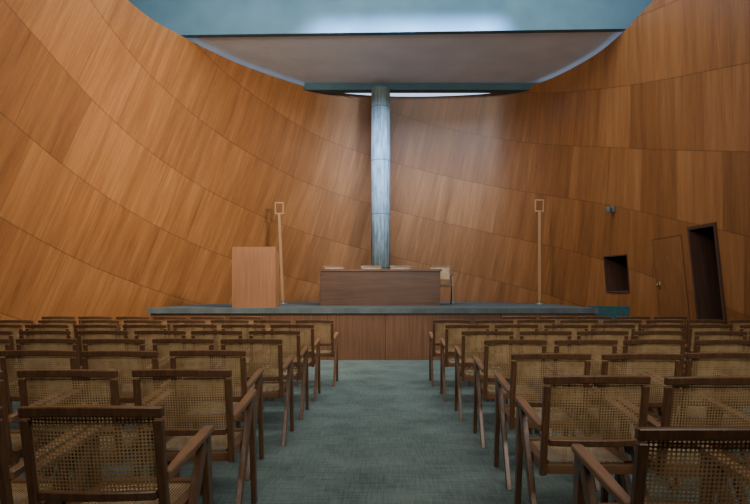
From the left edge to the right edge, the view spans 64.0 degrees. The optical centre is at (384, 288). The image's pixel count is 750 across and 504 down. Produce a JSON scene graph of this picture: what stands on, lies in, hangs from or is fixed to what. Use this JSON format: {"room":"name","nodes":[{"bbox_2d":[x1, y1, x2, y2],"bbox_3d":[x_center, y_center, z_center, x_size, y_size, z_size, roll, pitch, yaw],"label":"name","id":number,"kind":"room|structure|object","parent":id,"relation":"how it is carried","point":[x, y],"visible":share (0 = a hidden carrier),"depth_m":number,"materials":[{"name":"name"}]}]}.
{"room":"assembly chamber","nodes":[
{"label":"assembly chamber","id":0,"kind":"room"},
{"bbox_2d":[0,0,370,330],"bbox_3d":[-2.776,-1.715,6.400,5.552,5.890,18.400,0,0,0],"label":"wall","id":1,"kind":"structure","parent":0,"point":[135,155],"depth_m":10.98,"materials":[{"name":"brown wood"}]},
{"bbox_2d":[128,0,652,37],"bbox_3d":[0.000,-5.385,11.045,10.810,1.370,0.130,0,0,2],"label":"ceiling","id":2,"kind":"structure","parent":1,"relation":"attached to","point":[187,18],"depth_m":10.99,"materials":[{"name":"blue paint"}]},
{"bbox_2d":[0,360,749,503],"bbox_3d":[-0.217,1.230,6.408,10.670,0.001,18.417,0,0,0],"label":"floor","id":3,"kind":"structure","parent":0,"point":[383,434],"depth_m":4.57,"materials":[{"name":"carpet"}]},
{"bbox_2d":[0,324,43,364],"bbox_3d":[-4.183,0.806,6.799,0.508,0.848,0.624,0,0,0],"label":"armchair","id":4,"kind":"object","parent":3,"relation":"on","point":[3,327],"visible":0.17,"depth_m":6.52,"materials":[{"name":"brown wood"}]},
{"bbox_2d":[0,331,43,406],"bbox_3d":[-3.672,0.806,5.807,0.508,0.848,0.624,0,0,0],"label":"armchair","id":5,"kind":"object","parent":3,"relation":"on","point":[2,333],"visible":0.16,"depth_m":5.54,"materials":[{"name":"brown wood"}]},
{"bbox_2d":[0,339,47,444],"bbox_3d":[-3.152,0.806,4.930,0.508,0.848,0.624,0,0,0],"label":"armchair","id":6,"kind":"object","parent":3,"relation":"on","point":[7,341],"visible":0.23,"depth_m":4.67,"materials":[{"name":"brown wood"}]},
{"bbox_2d":[0,320,58,356],"bbox_3d":[-4.586,0.806,7.713,0.508,0.848,0.624,0,0,0],"label":"armchair","id":7,"kind":"object","parent":3,"relation":"on","point":[20,322],"visible":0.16,"depth_m":7.43,"materials":[{"name":"brown wood"}]},
{"bbox_2d":[0,371,66,503],"bbox_3d":[-2.044,0.806,3.112,0.508,0.848,0.624,0,0,0],"label":"armchair","id":8,"kind":"object","parent":3,"relation":"on","point":[14,454],"visible":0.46,"depth_m":2.91,"materials":[{"name":"brown wood"}]},
{"bbox_2d":[0,406,86,503],"bbox_3d":[-1.500,0.806,2.250,0.508,0.848,0.624,0,0,0],"label":"armchair","id":9,"kind":"object","parent":3,"relation":"on","point":[10,485],"visible":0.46,"depth_m":2.09,"materials":[{"name":"brown wood"}]},
{"bbox_2d":[0,350,114,472],"bbox_3d":[-2.181,0.806,4.040,0.508,0.848,0.624,0,0,0],"label":"armchair","id":10,"kind":"object","parent":3,"relation":"on","point":[3,360],"visible":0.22,"depth_m":3.77,"materials":[{"name":"brown wicker"}]},
{"bbox_2d":[41,316,75,348],"bbox_3d":[-4.586,0.806,8.705,0.508,0.848,0.624,0,0,0],"label":"armchair","id":11,"kind":"object","parent":3,"relation":"on","point":[44,317],"visible":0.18,"depth_m":8.41,"materials":[{"name":"brown wood"}]},
{"bbox_2d":[19,330,99,398],"bbox_3d":[-3.145,0.806,5.824,0.508,0.848,0.624,0,0,0],"label":"armchair","id":12,"kind":"object","parent":3,"relation":"on","point":[22,334],"visible":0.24,"depth_m":5.54,"materials":[{"name":"brown wood"}]},
{"bbox_2d":[25,324,94,349],"bbox_3d":[-3.657,0.806,6.773,0.508,0.848,0.624,0,0,0],"label":"armchair","id":13,"kind":"object","parent":3,"relation":"on","point":[35,326],"visible":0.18,"depth_m":6.49,"materials":[{"name":"brown wood"}]},
{"bbox_2d":[38,320,81,380],"bbox_3d":[-4.058,0.806,7.706,0.508,0.848,0.624,0,0,0],"label":"armchair","id":14,"kind":"object","parent":3,"relation":"on","point":[66,322],"visible":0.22,"depth_m":7.42,"materials":[{"name":"brown wood"}]},
{"bbox_2d":[16,338,104,428],"bbox_3d":[-2.623,0.806,4.928,0.508,0.848,0.624,0,0,0],"label":"armchair","id":15,"kind":"object","parent":3,"relation":"on","point":[74,342],"visible":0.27,"depth_m":4.65,"materials":[{"name":"brown wood"}]},
{"bbox_2d":[17,369,162,503],"bbox_3d":[-1.514,0.806,3.138,0.508,0.848,0.624,0,0,0],"label":"armchair","id":16,"kind":"object","parent":3,"relation":"on","point":[71,398],"visible":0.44,"depth_m":2.87,"materials":[{"name":"brown wicker"}]},
{"bbox_2d":[78,316,112,348],"bbox_3d":[-4.057,0.806,8.677,0.508,0.848,0.624,0,0,0],"label":"armchair","id":17,"kind":"object","parent":3,"relation":"on","point":[84,317],"visible":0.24,"depth_m":8.38,"materials":[{"name":"brown wood"}]},
{"bbox_2d":[74,324,133,361],"bbox_3d":[-3.124,0.806,6.760,0.508,0.848,0.624,0,0,0],"label":"armchair","id":18,"kind":"object","parent":3,"relation":"on","point":[87,326],"visible":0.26,"depth_m":6.47,"materials":[{"name":"brown wood"}]},
{"bbox_2d":[81,320,134,350],"bbox_3d":[-3.523,0.806,7.715,0.508,0.848,0.624,0,0,0],"label":"armchair","id":19,"kind":"object","parent":3,"relation":"on","point":[106,322],"visible":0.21,"depth_m":7.43,"materials":[{"name":"brown wood"}]},
{"bbox_2d":[76,330,151,380],"bbox_3d":[-2.618,0.806,5.833,0.508,0.848,0.624,0,0,0],"label":"armchair","id":20,"kind":"object","parent":3,"relation":"on","point":[88,332],"visible":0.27,"depth_m":5.56,"materials":[{"name":"brown wood"}]},
{"bbox_2d":[17,406,213,503],"bbox_3d":[-0.969,0.806,2.252,0.508,0.848,0.624,0,0,0],"label":"armchair","id":21,"kind":"object","parent":3,"relation":"on","point":[101,489],"visible":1,"depth_m":2.00,"materials":[{"name":"brown wood"}]},
{"bbox_2d":[82,339,169,445],"bbox_3d":[-2.095,0.806,4.901,0.508,0.848,0.624,0,0,0],"label":"armchair","id":22,"kind":"object","parent":3,"relation":"on","point":[89,342],"visible":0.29,"depth_m":4.63,"materials":[{"name":"brown wicker"}]},
{"bbox_2d":[116,316,151,348],"bbox_3d":[-3.525,0.806,8.661,0.508,0.848,0.624,0,0,0],"label":"armchair","id":23,"kind":"object","parent":3,"relation":"on","point":[123,317],"visible":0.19,"depth_m":8.38,"materials":[{"name":"brown wood"}]},
{"bbox_2d":[81,351,188,482],"bbox_3d":[-1.650,0.806,4.007,0.508,0.848,0.624,0,0,0],"label":"armchair","id":24,"kind":"object","parent":3,"relation":"on","point":[124,401],"visible":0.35,"depth_m":3.74,"materials":[{"name":"brown wicker"}]},
{"bbox_2d":[124,320,172,380],"bbox_3d":[-2.995,0.806,7.704,0.508,0.848,0.624,0,0,0],"label":"armchair","id":25,"kind":"object","parent":3,"relation":"on","point":[158,322],"visible":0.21,"depth_m":7.41,"materials":[{"name":"brown wood"}]},
{"bbox_2d":[122,324,179,388],"bbox_3d":[-2.597,0.806,6.759,0.508,0.848,0.624,0,0,0],"label":"armchair","id":26,"kind":"object","parent":3,"relation":"on","point":[137,326],"visible":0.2,"depth_m":6.48,"materials":[{"name":"brown wood"}]},
{"bbox_2d":[134,330,204,409],"bbox_3d":[-2.087,0.806,5.844,0.508,0.848,0.624,0,0,0],"label":"armchair","id":27,"kind":"object","parent":3,"relation":"on","point":[142,332],"visible":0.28,"depth_m":5.57,"materials":[{"name":"brown wood"}]},
{"bbox_2d":[153,316,187,337],"bbox_3d":[-2.994,0.806,8.655,0.508,0.848,0.624,0,0,0],"label":"armchair","id":28,"kind":"object","parent":3,"relation":"on","point":[161,317],"visible":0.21,"depth_m":8.36,"materials":[{"name":"brown wood"}]},
{"bbox_2d":[167,320,206,354],"bbox_3d":[-2.463,0.806,7.713,0.508,0.848,0.624,0,0,0],"label":"armchair","id":29,"kind":"object","parent":3,"relation":"on","point":[169,326],"visible":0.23,"depth_m":7.42,"materials":[{"name":"brown wood"}]},
{"bbox_2d":[152,338,233,444],"bbox_3d":[-1.564,0.806,4.926,0.508,0.848,0.624,0,0,0],"label":"armchair","id":30,"kind":"object","parent":3,"relation":"on","point":[209,342],"visible":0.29,"depth_m":4.65,"materials":[{"name":"brown wicker"}]},
{"bbox_2d":[132,369,256,503],"bbox_3d":[-0.979,0.806,3.154,0.508,0.848,0.624,0,0,-1],"label":"armchair","id":31,"kind":"object","parent":3,"relation":"on","point":[245,436],"visible":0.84,"depth_m":2.91,"materials":[{"name":"brown wicker"}]},
{"bbox_2d":[173,324,229,395],"bbox_3d":[-2.065,0.806,6.800,0.508,0.848,0.624,0,0,0],"label":"armchair","id":32,"kind":"object","parent":3,"relation":"on","point":[183,327],"visible":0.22,"depth_m":6.52,"materials":[{"name":"brown wood"}]},
{"bbox_2d":[191,316,224,349],"bbox_3d":[-2.468,0.806,8.649,0.508,0.848,0.624,0,0,0],"label":"armchair","id":33,"kind":"object","parent":3,"relation":"on","point":[210,318],"visible":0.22,"depth_m":8.35,"materials":[{"name":"brown wood"}]},
{"bbox_2d":[170,350,263,480],"bbox_3d":[-1.119,0.806,4.045,0.508,0.848,0.624,0,0,-1],"label":"armchair","id":34,"kind":"object","parent":3,"relation":"on","point":[257,377],"visible":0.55,"depth_m":3.80,"materials":[{"name":"brown wicker"}]},
{"bbox_2d":[191,330,255,409],"bbox_3d":[-1.555,0.806,5.822,0.508,0.848,0.624,0,0,0],"label":"armchair","id":35,"kind":"object","parent":3,"relation":"on","point":[194,334],"visible":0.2,"depth_m":5.54,"materials":[{"name":"brown wood"}]},
{"bbox_2d":[211,320,253,356],"bbox_3d":[-1.935,0.806,7.752,0.508,0.848,0.624,0,0,0],"label":"armchair","id":36,"kind":"object","parent":3,"relation":"on","point":[218,323],"visible":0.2,"depth_m":7.47,"materials":[{"name":"brown wood"}]},
{"bbox_2d":[230,316,263,348],"bbox_3d":[-1.932,0.806,8.671,0.508,0.848,0.624,0,0,0],"label":"armchair","id":37,"kind":"object","parent":3,"relation":"on","point":[236,317],"visible":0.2,"depth_m":8.37,"materials":[{"name":"brown wood"}]},
{"bbox_2d":[221,324,275,400],"bbox_3d":[-1.536,0.806,6.790,0.508,0.848,0.624,0,0,0],"label":"armchair","id":38,"kind":"object","parent":3,"relation":"on","point":[228,327],"visible":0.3,"depth_m":6.51,"materials":[{"name":"brown wood"}]},
{"bbox_2d":[221,339,293,445],"bbox_3d":[-1.032,0.806,4.901,0.508,0.848,0.624,0,0,-1],"label":"armchair","id":39,"kind":"object","parent":3,"relation":"on","point":[287,386],"visible":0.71,"depth_m":4.66,"materials":[{"name":"brown wicker"}]},
{"bbox_2d":[253,320,296,383],"bbox_3d":[-1.406,0.806,7.754,0.508,0.848,0.624,0,0,0],"label":"armchair","id":40,"kind":"object","parent":3,"relation":"on","point":[267,323],"visible":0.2,"depth_m":7.47,"materials":[{"name":"brown wood"}]},
{"bbox_2d":[249,330,308,419],"bbox_3d":[-1.023,0.806,5.826,0.508,0.848,0.624,0,0,0],"label":"armchair","id":41,"kind":"object","parent":3,"relation":"on","point":[300,371],"visible":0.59,"depth_m":5.59,"materials":[{"name":"brown wood"}]},
{"bbox_2d":[270,324,320,400],"bbox_3d":[-1.007,0.806,6.784,0.508,0.848,0.624,0,0,0],"label":"armchair","id":42,"kind":"object","parent":3,"relation":"on","point":[314,361],"visible":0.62,"depth_m":6.54,"materials":[{"name":"brown wood"}]},
{"bbox_2d":[296,320,338,386],"bbox_3d":[-0.874,0.806,7.753,0.508,0.848,0.624,0,0,0],"label":"armchair","id":43,"kind":"object","parent":3,"relation":"on","point":[323,329],"visible":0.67,"depth_m":7.50,"materials":[{"name":"brown wood"}]},
{"bbox_2d":[147,302,597,359],"bbox_3d":[-0.215,0.780,12.860,7.770,0.900,5.060,0,0,0],"label":"stage","id":44,"kind":"object","parent":3,"relation":"on","point":[365,332],"visible":0.48,"depth_m":10.38,"materials":[{"name":"wood"}]},
{"bbox_2d":[232,247,278,307],"bbox_3d":[-2.330,-0.210,10.850,0.770,1.080,0.400,0,0,0],"label":"lectern","id":45,"kind":"object","parent":44,"relation":"on","point":[255,270],"visible":0.99,"depth_m":10.65,"materials":[{"name":"brown wood"}]},
{"bbox_2d":[275,202,286,303],"bbox_3d":[-2.320,-0.805,13.400,0.280,2.270,0.200,0,0,0],"label":"pole stand","id":46,"kind":"object","parent":44,"relation":"on","point":[279,214],"visible":0.92,"depth_m":13.37,"materials":[{"name":"wood"}]},
{"bbox_2d":[320,265,344,304],"bbox_3d":[-1.119,-0.094,12.909,0.508,0.848,0.624,0,0,2],"label":"armchair","id":47,"kind":"object","parent":44,"relation":"on","point":[330,266],"visible":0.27,"depth_m":13.18,"materials":[{"name":"beige wicker"}]},
{"bbox_2d":[361,265,381,268],"bbox_3d":[-0.291,-0.094,12.909,0.508,0.848,0.624,0,0,-2],"label":"armchair","id":48,"kind":"object","parent":44,"relation":"on","point":[367,266],"visible":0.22,"depth_m":13.19,"materials":[{"name":"beige wicker"}]},
{"bbox_2d":[319,269,441,305],"bbox_3d":[-0.090,-0.033,12.190,2.440,0.725,0.620,0,0,0],"label":"conference table","id":49,"kind":"object","parent":44,"relation":"on","point":[339,287],"visible":1,"depth_m":11.91,"materials":[{"name":"brown wood"}]},
{"bbox_2d":[371,86,389,268],"bbox_3d":[-0.100,-2.118,13.720,0.450,4.895,0.450,0,0,0],"label":"column","id":50,"kind":"structure","parent":44,"relation":"on","point":[380,95],"depth_m":13.53,"materials":[{"name":"metal"}]},
{"bbox_2d":[390,265,410,268],"bbox_3d":[0.331,-0.094,12.909,0.508,0.848,0.624,0,0,1],"label":"armchair","id":51,"kind":"object","parent":44,"relation":"on","point":[396,266],"visible":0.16,"depth_m":13.19,"materials":[{"name":"brown wood"}]},
{"bbox_2d":[429,265,453,304],"bbox_3d":[1.201,-0.094,12.909,0.508,0.848,0.624,0,0,2],"label":"armchair","id":52,"kind":"object","parent":44,"relation":"on","point":[450,275],"visible":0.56,"depth_m":13.13,"materials":[{"name":"beige wicker"}]},
{"bbox_2d":[534,199,543,303],"bbox_3d":[3.340,-0.805,13.000,0.200,2.270,0.200,0,0,0],"label":"pole stand","id":53,"kind":"object","parent":44,"relation":"on","point":[535,200],"visible":0.87,"depth_m":12.97,"materials":[{"name":"wood"}]},
{"bbox_2d":[429,320,470,385],"bbox_3d":[0.836,0.806,7.774,0.508,0.848,0.624,0,0,1],"label":"armchair","id":54,"kind":"object","parent":3,"relation":"on","point":[439,328],"visible":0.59,"depth_m":7.53,"materials":[{"name":"brown wood"}]},
{"bbox_2d":[440,324,488,401],"bbox_3d":[0.892,0.806,6.756,0.508,0.848,0.624,0,0,1],"label":"armchair","id":55,"kind":"object","parent":3,"relation":"on","point":[444,361],"visible":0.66,"depth_m":6.52,"materials":[{"name":"brown wood"}]},
{"bbox_2d":[454,331,512,420],"bbox_3d":[0.946,0.806,5.784,0.508,0.848,0.624,0,0,1],"label":"armchair","id":56,"kind":"object","parent":3,"relation":"on","point":[462,372],"visible":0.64,"depth_m":5.55,"materials":[{"name":"brown wood"}]},
{"bbox_2d":[469,320,513,385],"bbox_3d":[1.362,0.806,7.748,0.508,0.848,0.624,0,0,0],"label":"armchair","id":57,"kind":"object","parent":3,"relation":"on","point":[491,323],"visible":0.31,"depth_m":7.47,"materials":[{"name":"brown wood"}]},
{"bbox_2d":[473,339,546,447],"bbox_3d":[0.997,0.806,4.835,0.508,0.848,0.624,0,0,1],"label":"armchair","id":58,"kind":"object","parent":3,"relation":"on","point":[480,388],"visible":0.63,"depth_m":4.60,"materials":[{"name":"brown wood"}]},
{"bbox_2d":[489,324,537,400],"bbox_3d":[1.426,0.806,6.790,0.508,0.848,0.624,0,0,0],"label":"armchair","id":59,"kind":"object","parent":3,"relation":"on","point":[523,327],"visible":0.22,"depth_m":6.51,"materials":[{"name":"brown wood"}]},
{"bbox_2d":[495,316,535,367],"bbox_3d":[1.892,0.806,8.703,0.508,0.848,0.624,0,0,1],"label":"armchair","id":60,"kind":"object","parent":3,"relation":"on","point":[514,318],"visible":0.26,"depth_m":8.41,"materials":[{"name":"brown wood"}]},
{"bbox_2d":[513,320,554,374],"bbox_3d":[1.895,0.806,7.798,0.508,0.848,0.624,0,0,0],"label":"armchair","id":61,"kind":"object","parent":3,"relation":"on","point":[518,321],"visible":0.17,"depth_m":7.51,"materials":[{"name":"brown wood"}]},
{"bbox_2d":[506,331,571,403],"bbox_3d":[1.475,0.806,5.785,0.508,0.848,0.624,0,0,0],"label":"armchair","id":62,"kind":"object","parent":3,"relation":"on","point":[559,333],"visible":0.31,"depth_m":5.51,"materials":[{"name":"brown wood"}]},
{"bbox_2d":[494,353,590,489],"bbox_3d":[0.997,0.806,3.860,0.508,0.848,0.624,0,0,1],"label":"armchair","id":63,"kind":"object","parent":3,"relation":"on","point":[503,412],"visible":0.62,"depth_m":3.62,"materials":[{"name":"brown wood"}]},
{"bbox_2d":[540,316,573,344],"bbox_3d":[2.427,0.806,8.726,0.508,0.848,0.624,0,0,0],"label":"armchair","id":64,"kind":"object","parent":3,"relation":"on","point":[557,319],"visible":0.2,"depth_m":8.44,"materials":[{"name":"brown wood"}]},
{"bbox_2d":[531,324,588,400],"bbox_3d":[1.954,0.806,6.746,0.508,0.848,0.624,0,0,0],"label":"armchair","id":65,"kind":"object","parent":3,"relation":"on","point":[565,326],"visible":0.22,"depth_m":6.47,"materials":[{"name":"brown wood"}]},
{"bbox_2d":[548,320,597,385],"bbox_3d":[2.423,0.806,7.767,0.508,0.848,0.624,0,0,0],"label":"armchair","id":66,"kind":"object","parent":3,"relation":"on","point":[562,322],"visible":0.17,"depth_m":7.49,"materials":[{"name":"brown wood"}]},
{"bbox_2d":[535,340,617,447],"bbox_3d":[1.526,0.806,4.825,0.508,0.848,0.624,0,0,0],"label":"armchair","id":67,"kind":"object","parent":3,"relation":"on","point":[596,363],"visible":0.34,"depth_m":4.55,"materials":[{"name":"brown wicker"}]},
{"bbox_2d":[514,375,650,503],"bbox_3d":[0.945,0.806,2.946,0.508,0.848,0.624,0,0,0],"label":"armchair","id":68,"kind":"object","parent":3,"relation":"on","point":[622,465],"visible":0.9,"depth_m":2.71,"materials":[{"name":"brown wood"}]},
{"bbox_2d":[558,331,628,400],"bbox_3d":[2.004,0.806,5.801,0.508,0.848,0.624,0,0,0],"label":"armchair","id":69,"kind":"object","parent":3,"relation":"on","point":[581,333],"visible":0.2,"depth_m":5.52,"materials":[{"name":"brown wood"}]},
{"bbox_2d":[577,316,610,348],"bbox_3d":[2.957,0.806,8.742,0.508,0.848,0.624,0,0,0],"label":"armchair","id":70,"kind":"object","parent":3,"relation":"on","point":[599,318],"visible":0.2,"depth_m":8.45,"materials":[{"name":"brown wood"}]},
{"bbox_2d":[575,324,634,400],"bbox_3d":[2.482,0.806,6.798,0.508,0.848,0.624,0,0,0],"label":"armchair","id":71,"kind":"object","parent":3,"relation":"on","point":[614,327],"visible":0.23,"depth_m":6.52,"materials":[{"name":"brown wood"}]},
{"bbox_2d":[588,306,629,323],"bbox_3d":[4.060,0.770,11.200,0.720,0.920,0.740,0,0,0],"label":"steps","id":72,"kind":"structure","parent":3,"relation":"on","point":[613,311],"depth_m":10.83,"materials":[{"name":"teal fabric"}]},
{"bbox_2d":[588,320,641,352],"bbox_3d":[2.955,0.806,7.746,0.508,0.848,0.624,0,0,0],"label":"armchair","id":73,"kind":"object","parent":3,"relation":"on","point":[637,323],"visible":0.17,"depth_m":7.46,"materials":[{"name":"brown wood"}]},
{"bbox_2d":[570,353,681,490],"bbox_3d":[1.528,0.806,3.849,0.508,0.848,0.624,0,0,0],"label":"armchair","id":74,"kind":"object","parent":3,"relation":"on","point":[653,404],"visible":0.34,"depth_m":3.58,"materials":[{"name":"brown wicker"}]},
{"bbox_2d":[616,316,649,330],"bbox_3d":[3.487,0.806,8.707,0.508,0.848,0.624,0,0,0],"label":"armchair","id":75,"kind":"object","parent":3,"relation":"on","point":[643,318],"visible":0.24,"depth_m":8.41,"materials":[{"name":"brown wood"}]},
{"bbox_2d":[595,339,685,432],"bbox_3d":[2.054,0.806,4.848,0.508,0.848,0.624,0,0,0],"label":"armchair","id":76,"kind":"object","parent":3,"relation":"on","point":[636,341],"visible":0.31,"depth_m":4.57,"materials":[{"name":"brown wicker"}]},
{"bbox_2d":[616,331,685,392],"bbox_3d":[2.533,0.806,5.804,0.508,0.848,0.624,0,0,0],"label":"armchair","id":77,"kind":"object","parent":3,"relation":"on","point":[639,333],"visible":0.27,"depth_m":5.52,"materials":[{"name":"brown wood"}]},
{"bbox_2d":[622,324,684,400],"bbox_3d":[3.017,0.806,6.793,0.508,0.848,0.624,0,0,0],"label":"armchair","id":78,"kind":"object","parent":3,"relation":"on","point":[675,327],"visible":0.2,"depth_m":6.51,"materials":[{"name":"brown wood"}]},
{"bbox_2d":[571,427,749,503],"bbox_3d":[0.939,0.806,1.951,0.508,0.848,0.624,0,0,0],"label":"armchair","id":79,"kind":"object","parent":3,"relation":"on","point":[714,464],"visible":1,"depth_m":1.69,"materials":[{"name":"brown wood"}]},
{"bbox_2d":[644,320,683,349],"bbox_3d":[3.487,0.806,7.751,0.508,0.848,0.624,0,0,0],"label":"armchair","id":80,"kind":"object","parent":3,"relation":"on","point":[680,322],"visible":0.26,"depth_m":7.46,"materials":[{"name":"brown wood"}]},
{"bbox_2d":[653,316,687,348],"bbox_3d":[4.017,0.806,8.721,0.508,0.848,0.624,0,0,0],"label":"armchair","id":81,"kind":"object","parent":3,"relation":"on","point":[684,318],"visible":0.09,"depth_m":8.42,"materials":[{"name":"brown wood"}]},
{"bbox_2d":[614,376,749,503],"bbox_3d":[1.470,0.806,2.911,0.508,0.848,0.624,0,0,0],"label":"armchair","id":82,"kind":"object","parent":3,"relation":"on","point":[715,409],"visible":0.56,"depth_m":2.65,"materials":[{"name":"brown wicker"}]},
{"bbox_2d":[645,352,749,487],"bbox_3d":[2.060,0.806,3.905,0.508,0.848,0.624,0,0,0],"label":"armchair","id":83,"kind":"object","parent":3,"relation":"on","point":[708,355],"visible":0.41,"depth_m":3.64,"materials":[{"name":"brown wicker"}]},
{"bbox_2d":[685,320,724,367],"bbox_3d":[4.014,0.806,7.793,0.508,0.848,0.624,0,0,0],"label":"armchair","id":84,"kind":"object","parent":3,"relation":"on","point":[692,322],"visible":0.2,"depth_m":7.51,"materials":[{"name":"brown wood"}]},
{"bbox_2d":[662,340,749,412],"bbox_3d":[2.588,0.806,4.816,0.508,0.848,0.624,0,0,0],"label":"armchair","id":85,"kind":"object","parent":3,"relation":"on","point":[697,342],"visible":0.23,"depth_m":4.54,"materials":[{"name":"brown wood"}]},
{"bbox_2d":[684,324,732,367],"bbox_3d":[3.545,0.806,6.798,0.508,0.848,0.624,0,0,0],"label":"armchair","id":86,"kind":"object","parent":3,"relation":"on","point":[722,327],"visible":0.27,"depth_m":6.53,"materials":[{"name":"brown wood"}]},
{"bbox_2d":[670,331,747,418],"bbox_3d":[3.066,0.806,5.748,0.508,0.848,0.624,0,0,0],"label":"armchair","id":87,"kind":"object","parent":3,"relation":"on","point":[699,333],"visible":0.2,"depth_m":5.47,"materials":[{"name":"brown wood"}]},
{"bbox_2d":[711,325,749,375],"bbox_3d":[4.076,0.806,6.766,0.508,0.848,0.624,0,0,0],"label":"armchair","id":88,"kind":"object","parent":3,"relation":"on","point":[744,327],"visible":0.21,"depth_m":6.49,"materials":[{"name":"brown wood"}]},
{"bbox_2d":[718,331,749,413],"bbox_3d":[3.593,0.806,5.804,0.508,0.848,0.624,0,0,0],"label":"armchair","id":89,"kind":"object","parent":3,"relation":"on","point":[749,331],"visible":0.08,"depth_m":5.57,"materials":[{"name":"brown wood"}]},
{"bbox_2d":[725,320,749,348],"bbox_3d":[4.544,0.806,7.775,0.508,0.848,0.624,0,0,0],"label":"armchair","id":90,"kind":"object","parent":3,"relation":"on","point":[736,324],"visible":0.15,"depth_m":7.50,"materials":[{"name":"brown wood"}]},
{"bbox_2d":[187,32,622,85],"bbox_3d":[0.000,-4.800,12.495,10.800,0.140,3.110,0,0,0],"label":"ceiling","id":91,"kind":"structure","parent":0,"point":[506,57],"depth_m":12.21,"materials":[{"name":"white paint"}]},
{"bbox_2d":[390,0,749,367],"bbox_3d":[2.560,-1.715,6.408,5.120,5.890,18.417,0,0,0],"label":"wall","id":92,"kind":"structure","parent":0,"point":[654,126],"depth_m":12.36,"materials":[{"name":"brown wood"}]},
{"bbox_2d":[348,93,487,96],"bbox_3d":[0.350,-5.195,15.120,7.700,0.950,0.040,0,0,0],"label":"window","id":93,"kind":"structure","parent":92,"relation":"in","point":[391,94],"depth_m":15.10,"materials":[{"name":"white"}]},
{"bbox_2d":[304,83,537,92],"bbox_3d":[0.900,-4.647,13.880,5.500,0.155,0.240,0,0,0],"label":"trim","id":94,"kind":"structure","parent":92,"relation":"attached to","point":[317,87],"depth_m":13.76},
{"bbox_2d":[605,205,614,211],"bbox_3d":[4.391,-1.565,11.728,0.170,0.130,0.120,0,0,-15],"label":"wall lamp","id":95,"kind":"object","parent":92,"relation":"attached to","point":[612,208],"visible":1,"depth_m":11.71,"materials":[{"name":"metal"}]},
{"bbox_2d":[603,254,629,292],"bbox_3d":[4.817,-0.315,11.904,0.582,0.791,0.790,0,0,-13],"label":"window","id":96,"kind":"structure","parent":92,"relation":"in","point":[616,272],"depth_m":12.25,"materials":[{"name":"brown wood"}]},
{"bbox_2d":[652,235,691,340],"bbox_3d":[4.821,0.180,10.075,0.230,2.100,0.963,0,0,-3],"label":"door","id":97,"kind":"structure","parent":92,"relation":"in","point":[671,285],"depth_m":10.03,"materials":[{"name":"brown wood"}]},
{"bbox_2d":[687,222,727,367],"bbox_3d":[5.164,0.101,9.029,0.864,2.265,0.720,0,0,-3],"label":"doorway","id":98,"kind":"structure","parent":92,"relation":"in","point":[703,241],"depth_m":9.33,"materials":[{"name":"brown wood"}]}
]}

